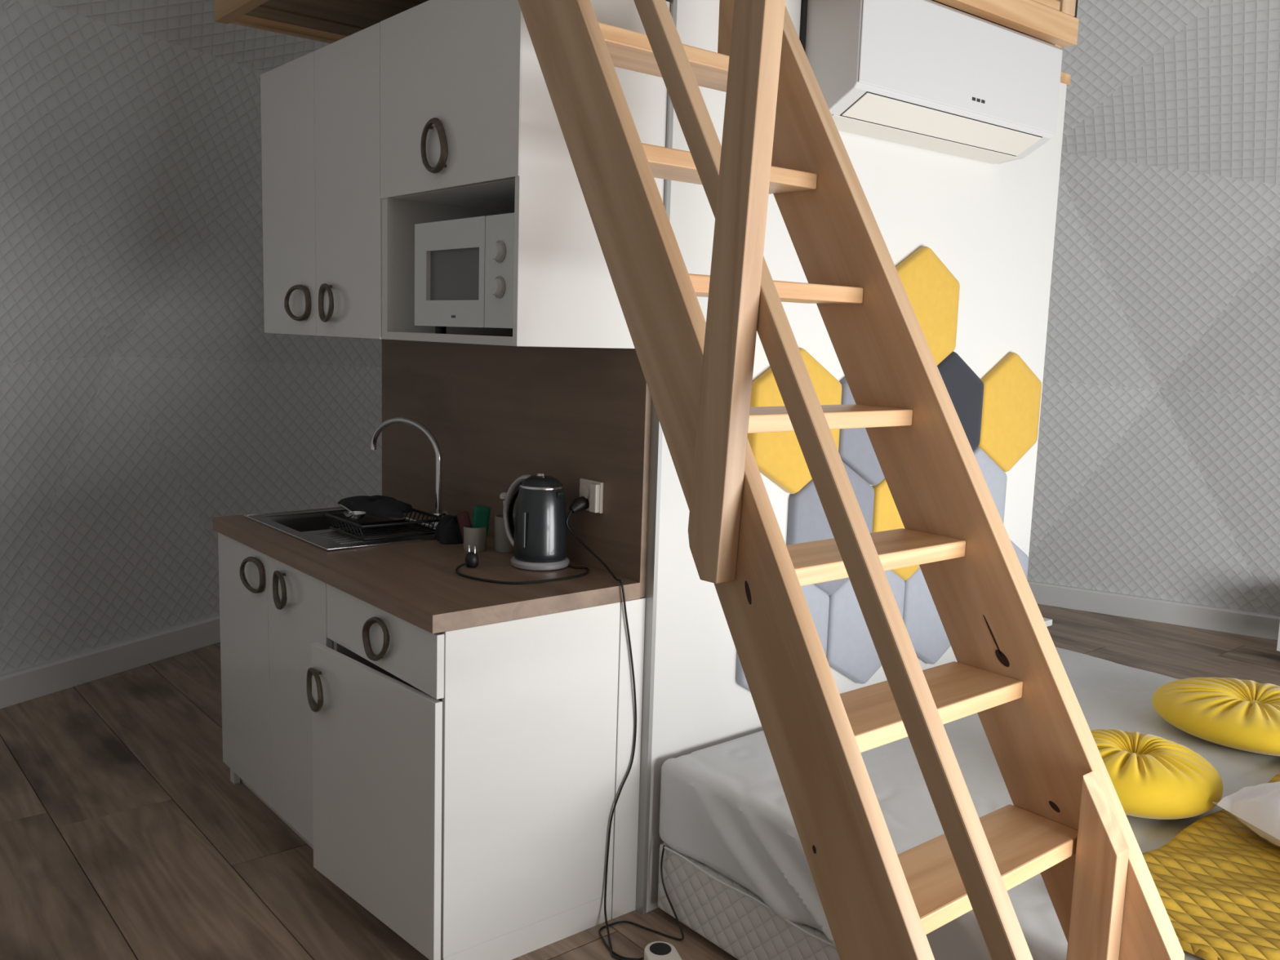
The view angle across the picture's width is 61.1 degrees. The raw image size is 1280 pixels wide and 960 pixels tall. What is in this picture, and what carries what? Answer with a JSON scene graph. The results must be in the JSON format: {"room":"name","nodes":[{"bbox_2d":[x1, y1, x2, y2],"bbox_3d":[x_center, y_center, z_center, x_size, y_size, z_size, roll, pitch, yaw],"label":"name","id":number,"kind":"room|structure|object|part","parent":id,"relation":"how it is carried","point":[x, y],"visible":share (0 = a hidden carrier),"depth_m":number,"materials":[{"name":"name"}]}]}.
{"room":"studio apartment","nodes":[
{"label":"studio apartment","id":0,"kind":"room"},
{"bbox_2d":[0,0,382,674],"bbox_3d":[-1.327,-0.323,3.822,2.135,2.494,6.435,5,8,21],"label":"wall","id":1,"kind":"structure","parent":0,"point":[146,398],"depth_m":4.40,"materials":[{"name":"grey fabric"}]},
{"bbox_3d":[-2.324,-0.876,2.970,0.464,1.230,1.222,3,8,7],"label":"fabric panel","id":2,"kind":"part","parent":1,"relation":"part of","materials":[{"name":"grey fabric"}]},
{"bbox_3d":[-2.439,0.226,3.882,0.090,1.320,1.471,4,8,14],"label":"fabric panel","id":3,"kind":"part","parent":1,"relation":"part of","materials":[{"name":"grey fabric"}]},
{"bbox_3d":[-2.363,-0.977,3.709,1.197,1.229,0.874,-5,10,-39],"label":"fabric panel","id":4,"kind":"part","parent":1,"relation":"part of","materials":[{"name":"grey fabric"}]},
{"bbox_3d":[-2.154,0.145,4.550,1.316,1.320,0.603,-5,10,-39],"label":"fabric panel","id":5,"kind":"part","parent":1,"relation":"part of","materials":[{"name":"grey fabric"}]},
{"bbox_2d":[0,613,220,709],"bbox_3d":[-1.418,0.810,4.264,1.732,0.124,6.145,6,9,26],"label":"baseboard","id":6,"kind":"structure","parent":1,"relation":"attached to","point":[28,683],"depth_m":4.48,"materials":[{"name":"white paint"}]},
{"bbox_3d":[-1.938,-1.073,4.297,0.543,1.173,1.441,6,9,26],"label":"fabric panel","id":7,"kind":"part","parent":1,"relation":"part of","materials":[{"name":"grey fabric"}]},
{"bbox_3d":[-1.763,0.074,5.158,1.438,1.320,0.333,-5,10,-39],"label":"fabric panel","id":8,"kind":"part","parent":1,"relation":"part of","materials":[{"name":"grey fabric"}]},
{"bbox_3d":[-1.577,-1.111,4.881,0.387,1.229,1.471,8,10,37],"label":"fabric panel","id":9,"kind":"part","parent":1,"relation":"part of","materials":[{"name":"grey fabric"}]},
{"bbox_3d":[-1.296,0.046,5.695,1.471,1.264,0.100,-5,10,-39],"label":"fabric panel","id":10,"kind":"part","parent":1,"relation":"part of","materials":[{"name":"grey fabric"}]},
{"bbox_2d":[0,604,1279,959],"bbox_3d":[0.912,1.128,3.147,7.063,0.060,7.063,-5,10,-39],"label":"floor","id":11,"kind":"structure","parent":0,"point":[126,833],"depth_m":3.11,"materials":[{"name":"brown wood"}]},
{"bbox_2d":[217,532,333,848],"bbox_3d":[-0.869,0.601,3.308,0.598,0.828,0.818,-5,10,-39],"label":"base cabinet","id":12,"kind":"object","parent":11,"relation":"on","point":[272,611],"visible":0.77,"depth_m":3.12,"materials":[{"name":"white laminate"}]},
{"bbox_3d":[-1.197,0.560,3.294,0.018,0.754,0.410,-5,10,-39],"label":"door","id":13,"kind":"part","parent":12,"relation":"part of","materials":[{"name":"white laminate"}]},
{"bbox_3d":[-1.122,0.274,3.145,0.139,0.105,0.024,9,11,43],"label":"handle","id":14,"kind":"part","parent":12,"relation":"part of","materials":[{"name":"brown metal"}]},
{"bbox_3d":[-0.988,0.304,2.985,0.024,0.107,0.127,-3,9,-30],"label":"handle","id":15,"kind":"part","parent":12,"relation":"part of","materials":[{"name":"brown metal"}]},
{"bbox_3d":[-0.937,0.611,2.982,0.018,0.754,0.402,-5,10,-39],"label":"door","id":16,"kind":"part","parent":12,"relation":"part of","materials":[{"name":"white laminate"}]},
{"bbox_2d":[213,506,639,633],"bbox_3d":[-0.668,0.205,3.036,0.575,0.040,1.405,-5,10,-39],"label":"countertop","id":17,"kind":"structure","parent":12,"relation":"on","point":[418,583],"depth_m":2.66,"materials":[{"name":"brown wood"}]},
{"bbox_2d":[243,506,436,551],"bbox_3d":[-0.887,0.216,3.311,0.420,0.164,0.633,-5,10,-39],"label":"sink","id":18,"kind":"object","parent":17,"relation":"in","point":[312,526],"visible":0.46,"depth_m":3.29,"materials":[{"name":"metal"}]},
{"bbox_3d":[-0.968,0.203,3.402,0.329,0.160,0.309,-5,10,-39],"label":"bowl","id":19,"kind":"part","parent":18,"relation":"part of","materials":[{"name":"metal"}]},
{"bbox_2d":[324,507,441,541],"bbox_3d":[-0.751,0.128,3.196,0.267,0.048,0.252,-5,10,-39],"label":"dish rack","id":20,"kind":"object","parent":18,"relation":"on","point":[353,526],"visible":0.92,"depth_m":3.15,"materials":[{"name":"black plastic"}]},
{"bbox_2d":[338,504,366,519],"bbox_3d":[-0.846,0.095,3.147,0.064,0.030,0.142,-5,10,-39],"label":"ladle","id":21,"kind":"object","parent":20,"relation":"in","point":[352,515],"visible":1,"depth_m":3.11,"materials":[{"name":"silver metal"}]},
{"bbox_3d":[-0.862,0.083,3.169,0.006,0.014,0.086,-4,10,-37],"label":"handle","id":22,"kind":"part","parent":21,"relation":"part of","materials":[{"name":"silver metal"}]},
{"bbox_2d":[343,511,366,519],"bbox_3d":[-0.821,0.105,3.118,0.064,0.020,0.064,-5,10,-39],"label":"bowl","id":23,"kind":"object","parent":21,"relation":"on","point":[352,515],"depth_m":3.10,"materials":[{"name":"silver metal"}]},
{"bbox_2d":[337,495,412,517],"bbox_3d":[-0.791,0.071,3.281,0.185,0.035,0.347,-5,10,-39],"label":"dish towel","id":24,"kind":"object","parent":20,"relation":"on","point":[380,506],"visible":0.98,"depth_m":3.22,"materials":[{"name":"black fabric"}]},
{"bbox_3d":[-0.752,0.147,3.199,0.246,0.008,0.231,-5,10,-39],"label":"frame","id":25,"kind":"part","parent":20,"relation":"part of","materials":[{"name":"black plastic"}]},
{"bbox_2d":[370,417,448,532],"bbox_3d":[-0.698,-0.026,3.337,0.056,0.327,0.469,-5,10,-41],"label":"kitchen faucet","id":26,"kind":"object","parent":17,"relation":"on","point":[426,431],"visible":0.93,"depth_m":3.23,"materials":[{"name":"silver metal"}]},
{"bbox_3d":[-0.587,0.108,3.195,0.015,0.047,0.079,-3,9,-30],"label":"lever","id":27,"kind":"part","parent":26,"relation":"part of","materials":[{"name":"silver metal"}]},
{"bbox_2d":[434,515,463,544],"bbox_3d":[-0.532,0.138,3.138,0.115,0.072,0.128,-1,8,-21],"label":"cloth","id":28,"kind":"object","parent":17,"relation":"on","point":[447,531],"visible":0.57,"depth_m":3.08,"materials":[{"name":"black fabric"}]},
{"bbox_2d":[462,524,487,552],"bbox_3d":[-0.457,0.161,3.002,0.068,0.068,0.068,-5,10,-39],"label":"cup","id":29,"kind":"object","parent":17,"relation":"on","point":[477,537],"visible":0.81,"depth_m":2.97,"materials":[{"name":"grey ceramic"}]},
{"bbox_2d":[457,511,471,542],"bbox_3d":[-0.480,0.136,2.993,0.052,0.098,0.020,3,8,7],"label":"scourer","id":30,"kind":"object","parent":29,"relation":"in","point":[464,520],"visible":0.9,"depth_m":2.98,"materials":[{"name":"red"}]},
{"bbox_2d":[471,505,490,537],"bbox_3d":[-0.441,0.127,2.994,0.054,0.115,0.029,1,8,-9],"label":"sponge","id":31,"kind":"object","parent":29,"relation":"in","point":[481,513],"visible":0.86,"depth_m":2.98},
{"bbox_2d":[493,513,515,552],"bbox_3d":[-0.369,0.148,3.010,0.072,0.098,0.072,-5,10,-39],"label":"utensil cup","id":32,"kind":"object","parent":17,"relation":"on","point":[502,544],"visible":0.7,"depth_m":2.98,"materials":[{"name":"grey ceramic"}]},
{"bbox_2d":[499,492,506,505],"bbox_3d":[-0.376,0.110,3.006,0.028,0.150,0.028,-5,10,-39],"label":"dish brush","id":33,"kind":"object","parent":32,"relation":"in","point":[503,495],"visible":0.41,"depth_m":2.99,"materials":[{"name":"beige plastic"}]},
{"bbox_2d":[455,471,589,584],"bbox_3d":[-0.304,0.110,2.752,0.316,0.246,0.290,-5,10,-39],"label":"electric kettle","id":34,"kind":"object","parent":17,"relation":"on","point":[538,538],"visible":1,"depth_m":2.77,"materials":[{"name":"grey metal"}]},
{"bbox_3d":[-0.322,0.085,2.862,0.095,0.209,0.025,7,9,33],"label":"handle","id":35,"kind":"part","parent":34,"relation":"part of","materials":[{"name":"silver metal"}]},
{"bbox_3d":[-0.289,0.232,2.716,0.340,0.016,0.196,0,8,-11],"label":"power cord","id":36,"kind":"part","parent":34,"relation":"part of","materials":[{"name":"black rubber"}]},
{"bbox_3d":[-0.255,-0.014,2.806,0.028,0.012,0.028,-5,10,-39],"label":"lid knob","id":37,"kind":"part","parent":34,"relation":"part of","materials":[{"name":"silver metal"}]},
{"bbox_3d":[-0.207,0.047,2.782,0.013,0.035,0.024,7,9,33],"label":"spout","id":38,"kind":"part","parent":34,"relation":"part of","materials":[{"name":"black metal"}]},
{"bbox_2d":[306,583,645,959],"bbox_3d":[-0.438,0.688,2.771,0.651,0.828,0.592,-5,10,-39],"label":"base cabinet","id":39,"kind":"object","parent":11,"relation":"on","point":[467,782],"visible":0.98,"depth_m":2.55,"materials":[{"name":"white laminate"}]},
{"bbox_3d":[-0.816,0.531,2.736,0.024,0.109,0.127,-3,9,-30],"label":"handle","id":40,"kind":"part","parent":39,"relation":"part of","materials":[{"name":"brown metal"}]},
{"bbox_3d":[-0.615,0.372,2.537,0.021,0.110,0.123,-5,10,-39],"label":"handle","id":41,"kind":"part","parent":39,"relation":"part of","materials":[{"name":"brown metal"}]},
{"bbox_3d":[-0.643,0.749,2.600,0.018,0.606,0.576,-5,11,-43],"label":"door","id":42,"kind":"part","parent":39,"relation":"part of","materials":[{"name":"white laminate"}]},
{"bbox_3d":[-0.615,0.369,2.565,0.018,0.144,0.576,-5,10,-39],"label":"drawer","id":43,"kind":"part","parent":39,"relation":"part of","materials":[{"name":"white laminate"}]},
{"bbox_3d":[-0.607,0.619,2.979,0.483,0.758,0.016,-5,10,-39],"label":"panel","id":44,"kind":"part","parent":39,"relation":"part of","materials":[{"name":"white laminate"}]},
{"bbox_3d":[-0.251,0.688,2.552,0.483,0.758,0.016,-5,10,-39],"label":"panel","id":45,"kind":"part","parent":39,"relation":"part of","materials":[{"name":"white laminate"}]},
{"bbox_3d":[-0.033,0.706,2.733,0.077,0.828,0.016,-5,10,-39],"label":"filler panel","id":46,"kind":"part","parent":39,"relation":"part of","materials":[{"name":"white laminate"}]},
{"bbox_2d":[565,496,682,959],"bbox_3d":[-0.026,0.606,2.612,0.129,1.057,0.653,-2,9,-27],"label":"lead","id":47,"kind":"object","parent":11,"relation":"on","point":[656,950],"visible":1,"depth_m":2.69,"materials":[{"name":"black rubber"}]},
{"bbox_2d":[649,942,671,955],"bbox_3d":[0.048,1.109,2.562,0.052,0.001,0.052,-5,10,-39],"label":"outlet","id":48,"kind":"object","parent":47,"relation":"attached to","point":[655,948],"depth_m":2.56,"materials":[{"name":"black plastic"}]},
{"bbox_2d":[598,844,684,959],"bbox_3d":[-0.003,1.029,2.665,0.188,0.208,0.171,-5,10,-39],"label":"power cord","id":49,"kind":"object","parent":11,"relation":"on","point":[664,846],"visible":0.99,"depth_m":2.70,"materials":[{"name":"black rubber"}]},
{"bbox_2d":[657,842,839,959],"bbox_3d":[1.374,1.086,2.599,1.834,0.199,1.967,-5,10,-39],"label":"base","id":50,"kind":"object","parent":11,"relation":"on","point":[734,922],"visible":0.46,"depth_m":2.56,"materials":[{"name":"white fabric"}]},
{"bbox_2d":[659,647,1279,959],"bbox_3d":[1.377,0.877,2.562,1.861,0.232,1.990,-5,10,-39],"label":"mattress","id":51,"kind":"object","parent":50,"relation":"on","point":[724,806],"visible":0.21,"depth_m":2.59,"materials":[{"name":"grey fabric"}]},
{"bbox_2d":[1090,728,1222,819],"bbox_3d":[1.160,0.687,2.548,0.374,0.133,0.374,6,9,31],"label":"round cushion","id":52,"kind":"object","parent":51,"relation":"on","point":[1152,776],"visible":0.72,"depth_m":2.42,"materials":[{"name":"yellow fabric"}]},
{"bbox_2d":[1142,773,1279,959],"bbox_3d":[1.734,0.797,2.223,1.623,0.034,0.915,-5,10,-39],"label":"throw","id":53,"kind":"object","parent":51,"relation":"on","point":[1217,882],"visible":0.71,"depth_m":2.08,"materials":[{"name":"yellow fabric"}]},
{"bbox_2d":[1212,781,1279,846],"bbox_3d":[1.595,0.709,2.182,0.600,0.171,0.500,0,8,-12],"label":"bed pillow","id":54,"kind":"object","parent":53,"relation":"on","point":[1257,806],"visible":1,"depth_m":2.28,"materials":[{"name":"white fabric"}]},
{"bbox_2d":[1151,676,1279,755],"bbox_3d":[1.701,0.651,3.006,0.510,0.115,0.510,4,8,13],"label":"round cushion","id":55,"kind":"object","parent":51,"relation":"on","point":[1244,715],"visible":1,"depth_m":2.92,"materials":[{"name":"yellow fabric"}]},
{"bbox_2d":[517,0,1184,959],"bbox_3d":[0.391,-0.113,1.712,0.623,2.749,1.440,-5,10,-39],"label":"ladder","id":56,"kind":"object","parent":11,"relation":"on","point":[1067,823],"visible":1,"depth_m":1.72,"materials":[{"name":"brown wood"}]},
{"bbox_3d":[0.161,-0.654,1.480,0.040,1.630,0.161,-5,10,-39],"label":"handrail post","id":57,"kind":"part","parent":56,"relation":"part of","materials":[{"name":"brown wood"}]},
{"bbox_3d":[0.179,-0.251,1.554,0.032,2.209,1.331,-5,10,-39],"label":"handrail","id":58,"kind":"part","parent":56,"relation":"part of","materials":[{"name":"brown wood"}]},
{"bbox_3d":[0.736,0.873,1.781,0.040,0.798,0.068,-5,10,-39],"label":"support post","id":59,"kind":"part","parent":56,"relation":"part of","materials":[{"name":"brown wood"}]},
{"bbox_2d":[1042,617,1052,626],"bbox_3d":[1.351,0.743,4.094,0.225,0.475,0.280,-5,10,-39],"label":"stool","id":60,"kind":"object","parent":11,"relation":"on","point":[1048,622],"visible":0.06,"depth_m":4.01,"materials":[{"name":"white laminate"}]},
{"bbox_2d":[1276,622,1279,651],"bbox_3d":[3.545,0.780,4.832,0.398,0.340,1.150,-5,10,-39],"label":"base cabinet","id":61,"kind":"object","parent":11,"relation":"on","point":[1278,637],"visible":1,"depth_m":5.14,"materials":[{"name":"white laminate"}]},
{"bbox_2d":[32,0,1279,185],"bbox_3d":[1.045,-2.119,2.778,6.228,1.985,6.204,-5,10,-39],"label":"ceiling","id":62,"kind":"structure","parent":0,"point":[1193,86],"depth_m":5.04,"materials":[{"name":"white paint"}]},
{"bbox_3d":[-1.303,-2.089,3.860,0.817,1.006,1.441,6,9,26],"label":"fabric panel","id":63,"kind":"part","parent":62,"relation":"part of","materials":[{"name":"grey fabric"}]},
{"bbox_3d":[2.110,-2.104,4.765,1.090,1.007,1.204,-5,10,-39],"label":"fabric panel","id":64,"kind":"part","parent":62,"relation":"part of","materials":[{"name":"grey fabric"}]},
{"bbox_3d":[2.614,-1.905,5.216,0.747,1.006,1.203,-5,10,-39],"label":"fabric panel","id":65,"kind":"part","parent":62,"relation":"part of","materials":[{"name":"grey fabric"}]},
{"bbox_2d":[631,0,1066,912],"bbox_3d":[0.240,-0.182,3.734,1.712,2.335,1.468,-5,10,-39],"label":"wall","id":66,"kind":"structure","parent":0,"point":[993,226],"depth_m":3.00,"materials":[{"name":"white paint"}]},
{"bbox_2d":[260,22,382,338],"bbox_3d":[-0.784,-0.824,3.217,0.437,0.794,0.817,-5,10,-39],"label":"upper cabinet","id":67,"kind":"object","parent":66,"relation":"attached to","point":[322,202],"visible":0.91,"depth_m":3.04,"materials":[{"name":"white laminate"}]},
{"bbox_3d":[-1.053,-0.839,3.260,0.018,0.794,0.407,-5,10,-39],"label":"door","id":68,"kind":"part","parent":67,"relation":"part of","materials":[{"name":"white laminate"}]},
{"bbox_3d":[-1.012,-0.525,3.211,0.142,0.107,0.024,9,11,43],"label":"handle","id":69,"kind":"part","parent":67,"relation":"part of","materials":[{"name":"brown metal"}]},
{"bbox_3d":[-0.880,-0.499,3.053,0.024,0.109,0.131,-3,9,-30],"label":"handle","id":70,"kind":"part","parent":67,"relation":"part of","materials":[{"name":"brown metal"}]},
{"bbox_3d":[-0.792,-0.788,2.948,0.018,0.794,0.408,-5,10,-39],"label":"door","id":71,"kind":"part","parent":67,"relation":"part of","materials":[{"name":"white laminate"}]},
{"bbox_2d":[382,338,651,598],"bbox_3d":[-0.431,-0.097,3.189,0.021,0.612,1.408,-5,10,-39],"label":"backsplash panel","id":72,"kind":"object","parent":66,"relation":"attached to","point":[496,415],"visible":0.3,"depth_m":3.04,"materials":[{"name":"brown wood"}]},
{"bbox_2d":[579,478,603,513],"bbox_3d":[-0.132,0.041,2.802,0.023,0.080,0.092,-5,10,-39],"label":"wall socket","id":73,"kind":"object","parent":72,"relation":"attached to","point":[593,491],"visible":0.95,"depth_m":2.77,"materials":[{"name":"beige plastic"}]},
{"bbox_2d":[380,0,670,348],"bbox_3d":[-0.313,-0.734,2.659,0.428,0.794,0.649,-5,10,-39],"label":"upper cabinet","id":74,"kind":"object","parent":66,"relation":"attached to","point":[470,126],"visible":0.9,"depth_m":2.45,"materials":[{"name":"white laminate"}]},
{"bbox_3d":[-0.481,-0.783,2.537,0.021,0.128,0.115,-5,10,-39],"label":"handle","id":75,"kind":"part","parent":74,"relation":"part of","materials":[{"name":"brown metal"}]},
{"bbox_3d":[-0.500,-0.773,2.903,0.402,0.794,0.030,-5,10,-39],"label":"panel","id":76,"kind":"part","parent":74,"relation":"part of","materials":[{"name":"white"}]},
{"bbox_2d":[386,331,512,346],"bbox_3d":[-0.315,-0.351,2.712,0.394,0.020,0.601,-5,10,-39],"label":"shelf","id":77,"kind":"object","parent":74,"relation":"attached to","point":[492,338],"depth_m":2.62,"materials":[{"name":"white"}]},
{"bbox_3d":[-0.450,-0.900,2.518,0.018,0.435,0.647,-5,10,-39],"label":"door","id":78,"kind":"part","parent":74,"relation":"part of","materials":[{"name":"white laminate"}]},
{"bbox_2d":[393,178,515,212],"bbox_3d":[-0.297,-0.705,2.669,0.377,0.018,0.601,-5,10,-39],"label":"shelf","id":79,"kind":"object","parent":74,"relation":"attached to","point":[499,195],"depth_m":2.74,"materials":[{"name":"white"}]},
{"bbox_2d":[414,212,514,333],"bbox_3d":[-0.298,-0.488,2.651,0.356,0.268,0.456,-5,10,-39],"label":"microwave oven","id":80,"kind":"object","parent":74,"relation":"on","point":[464,268],"visible":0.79,"depth_m":2.54,"materials":[{"name":"white plastic"}]},
{"bbox_3d":[-0.453,-0.495,2.602,0.020,0.250,0.333,-5,10,-39],"label":"door","id":81,"kind":"part","parent":80,"relation":"part of","materials":[{"name":"white plastic"}]},
{"bbox_3d":[-0.308,-0.467,2.427,0.020,0.250,0.121,-5,10,-39],"label":"control panel","id":82,"kind":"part","parent":80,"relation":"part of","materials":[{"name":"white plastic"}]},
{"bbox_3d":[-0.104,-0.696,2.425,0.404,0.794,0.018,-5,10,-39],"label":"panel","id":83,"kind":"part","parent":74,"relation":"part of","materials":[{"name":"white laminate"}]},
{"bbox_2d":[214,0,1079,48],"bbox_3d":[0.024,-1.807,3.178,1.960,0.950,1.682,-5,10,-39],"label":"platform","id":84,"kind":"object","parent":66,"relation":"on","point":[1054,22],"visible":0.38,"depth_m":3.16,"materials":[{"name":"brown wood"}]},
{"bbox_3d":[0.517,-1.320,2.584,1.790,0.025,0.030,-5,10,-39],"label":"rail","id":85,"kind":"part","parent":84,"relation":"part of","materials":[{"name":"brown wood"}]},
{"bbox_3d":[1.255,-1.800,3.131,0.070,0.874,0.045,-5,10,-39],"label":"post","id":86,"kind":"part","parent":84,"relation":"part of","materials":[{"name":"brown wood"}]},
{"bbox_2d":[635,0,677,914],"bbox_3d":[0.038,-0.041,2.645,0.012,2.335,0.030,-5,10,-39],"label":"trim","id":87,"kind":"structure","parent":66,"relation":"attached to","point":[656,432],"depth_m":2.69,"materials":[{"name":"grey"}]},
{"bbox_2d":[735,584,829,689],"bbox_3d":[0.400,0.434,2.981,0.340,0.394,0.034,-5,10,-39],"label":"pad","id":88,"kind":"object","parent":66,"relation":"attached to","point":[817,600],"visible":0.19,"depth_m":3.03,"materials":[{"name":"grey fabric"}]},
{"bbox_2d":[747,346,841,493],"bbox_3d":[0.420,-0.157,2.903,0.340,0.394,0.034,-5,10,-39],"label":"pad","id":89,"kind":"object","parent":66,"relation":"attached to","point":[779,456],"visible":0.53,"depth_m":2.87,"materials":[{"name":"yellow fabric"}]},
{"bbox_2d":[786,462,874,595],"bbox_3d":[0.542,0.133,3.051,0.340,0.394,0.034,-5,10,-39],"label":"pad","id":90,"kind":"object","parent":66,"relation":"attached to","point":[807,522],"visible":0.41,"depth_m":2.98,"materials":[{"name":"grey fabric"}]},
{"bbox_2d":[838,377,884,485],"bbox_3d":[0.688,-0.178,3.122,0.340,0.394,0.034,-5,10,-39],"label":"pad","id":91,"kind":"object","parent":66,"relation":"attached to","point":[855,450],"visible":0.27,"depth_m":3.06,"materials":[{"name":"grey fabric"}]},
{"bbox_2d":[826,569,905,684],"bbox_3d":[0.667,0.413,3.201,0.340,0.394,0.034,-5,10,-39],"label":"pad","id":92,"kind":"object","parent":66,"relation":"attached to","point":[851,651],"visible":0.58,"depth_m":3.14,"materials":[{"name":"grey fabric"}]},
{"bbox_2d":[871,478,919,580],"bbox_3d":[0.811,0.111,3.272,0.340,0.394,0.034,-5,10,-39],"label":"pad","id":93,"kind":"object","parent":66,"relation":"attached to","point":[886,517],"visible":0.2,"depth_m":3.17,"materials":[{"name":"yellow fabric"}]},
{"bbox_2d":[902,567,951,664],"bbox_3d":[0.934,0.392,3.420,0.340,0.394,0.034,-5,10,-39],"label":"pad","id":94,"kind":"object","parent":66,"relation":"attached to","point":[928,637],"visible":0.31,"depth_m":3.36,"materials":[{"name":"grey fabric"}]},
{"bbox_2d":[895,246,959,365],"bbox_3d":[0.830,-0.488,3.191,0.340,0.394,0.034,-5,10,-39],"label":"pad","id":95,"kind":"object","parent":66,"relation":"attached to","point":[932,291],"visible":0.58,"depth_m":3.19,"materials":[{"name":"yellow fabric"}]},
{"bbox_2d":[800,0,1062,164],"bbox_3d":[0.822,-1.101,2.982,0.925,0.330,0.190,-5,10,-39],"label":"air conditioner","id":96,"kind":"object","parent":66,"relation":"attached to","point":[926,74],"visible":0.92,"depth_m":2.85,"materials":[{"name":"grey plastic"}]},
{"bbox_3d":[0.418,-1.113,2.762,0.024,0.272,0.008,-5,10,-39],"label":"plate","id":97,"kind":"part","parent":96,"relation":"part of","materials":[{"name":"black"}]},
{"bbox_3d":[0.791,-0.951,3.045,0.851,0.012,0.086,-5,10,-39],"label":"underside plate","id":98,"kind":"part","parent":96,"relation":"part of","materials":[{"name":"white plastic"}]},
{"bbox_2d":[937,351,983,451],"bbox_3d":[0.950,-0.199,3.337,0.340,0.394,0.034,-5,10,-39],"label":"pad","id":99,"kind":"object","parent":66,"relation":"attached to","point":[965,388],"visible":0.42,"depth_m":3.36,"materials":[{"name":"grey fabric"}]},
{"bbox_2d":[973,447,1007,522],"bbox_3d":[1.074,0.090,3.488,0.340,0.394,0.034,-5,10,-39],"label":"pad","id":100,"kind":"object","parent":66,"relation":"attached to","point":[995,477],"visible":0.23,"depth_m":3.52,"materials":[{"name":"grey fabric"}]},
{"bbox_2d":[977,352,1041,471],"bbox_3d":[1.212,-0.220,3.553,0.340,0.394,0.034,-5,10,-39],"label":"pad","id":101,"kind":"object","parent":66,"relation":"attached to","point":[1011,397],"visible":0.91,"depth_m":3.52,"materials":[{"name":"yellow fabric"}]},
{"bbox_2d":[1010,540,1028,578],"bbox_3d":[1.198,0.371,3.637,0.340,0.394,0.034,-5,10,-39],"label":"pad","id":102,"kind":"object","parent":66,"relation":"attached to","point":[1023,558],"visible":0.12,"depth_m":3.69,"materials":[{"name":"grey fabric"}]},
{"bbox_2d":[1060,71,1071,85],"bbox_3d":[0.927,-1.408,4.110,0.075,0.034,1.466,-5,10,-39],"label":"trim","id":103,"kind":"structure","parent":66,"relation":"attached to","point":[1065,77],"depth_m":3.55,"materials":[{"name":"brown wood"}]},
{"bbox_2d":[1026,151,1279,616],"bbox_3d":[2.790,-0.333,4.855,6.120,2.494,1.775,9,11,43],"label":"wall","id":104,"kind":"structure","parent":0,"point":[1157,472],"depth_m":5.78,"materials":[{"name":"grey fabric"}]},
{"bbox_3d":[2.142,0.044,6.291,1.471,1.320,0.090,5,8,20],"label":"fabric panel","id":105,"kind":"part","parent":104,"relation":"part of","materials":[{"name":"grey fabric"}]},
{"bbox_3d":[2.103,-1.135,5.917,1.471,1.229,0.387,5,8,20],"label":"fabric panel","id":106,"kind":"part","parent":104,"relation":"part of","materials":[{"name":"grey fabric"}]},
{"bbox_3d":[2.784,0.135,5.987,1.471,1.264,0.095,7,9,32],"label":"fabric panel","id":107,"kind":"part","parent":104,"relation":"part of","materials":[{"name":"grey fabric"}]},
{"bbox_2d":[1027,580,1279,639],"bbox_3d":[3.083,0.910,4.576,1.714,0.124,6.129,-3,9,-34],"label":"baseboard","id":108,"kind":"structure","parent":104,"relation":"attached to","point":[1151,609],"depth_m":5.94,"materials":[{"name":"white paint"}]},
{"bbox_3d":[2.759,-1.078,5.644,1.222,1.230,0.464,6,9,26],"label":"fabric panel","id":109,"kind":"part","parent":104,"relation":"part of","materials":[{"name":"grey fabric"}]},
{"bbox_3d":[3.285,-0.889,5.276,1.441,0.987,0.261,9,11,43],"label":"fabric panel","id":110,"kind":"part","parent":104,"relation":"part of","materials":[{"name":"grey fabric"}]},
{"bbox_3d":[3.361,0.212,5.541,1.441,1.263,0.081,9,11,43],"label":"fabric panel","id":111,"kind":"part","parent":104,"relation":"part of","materials":[{"name":"grey fabric"}]}
]}

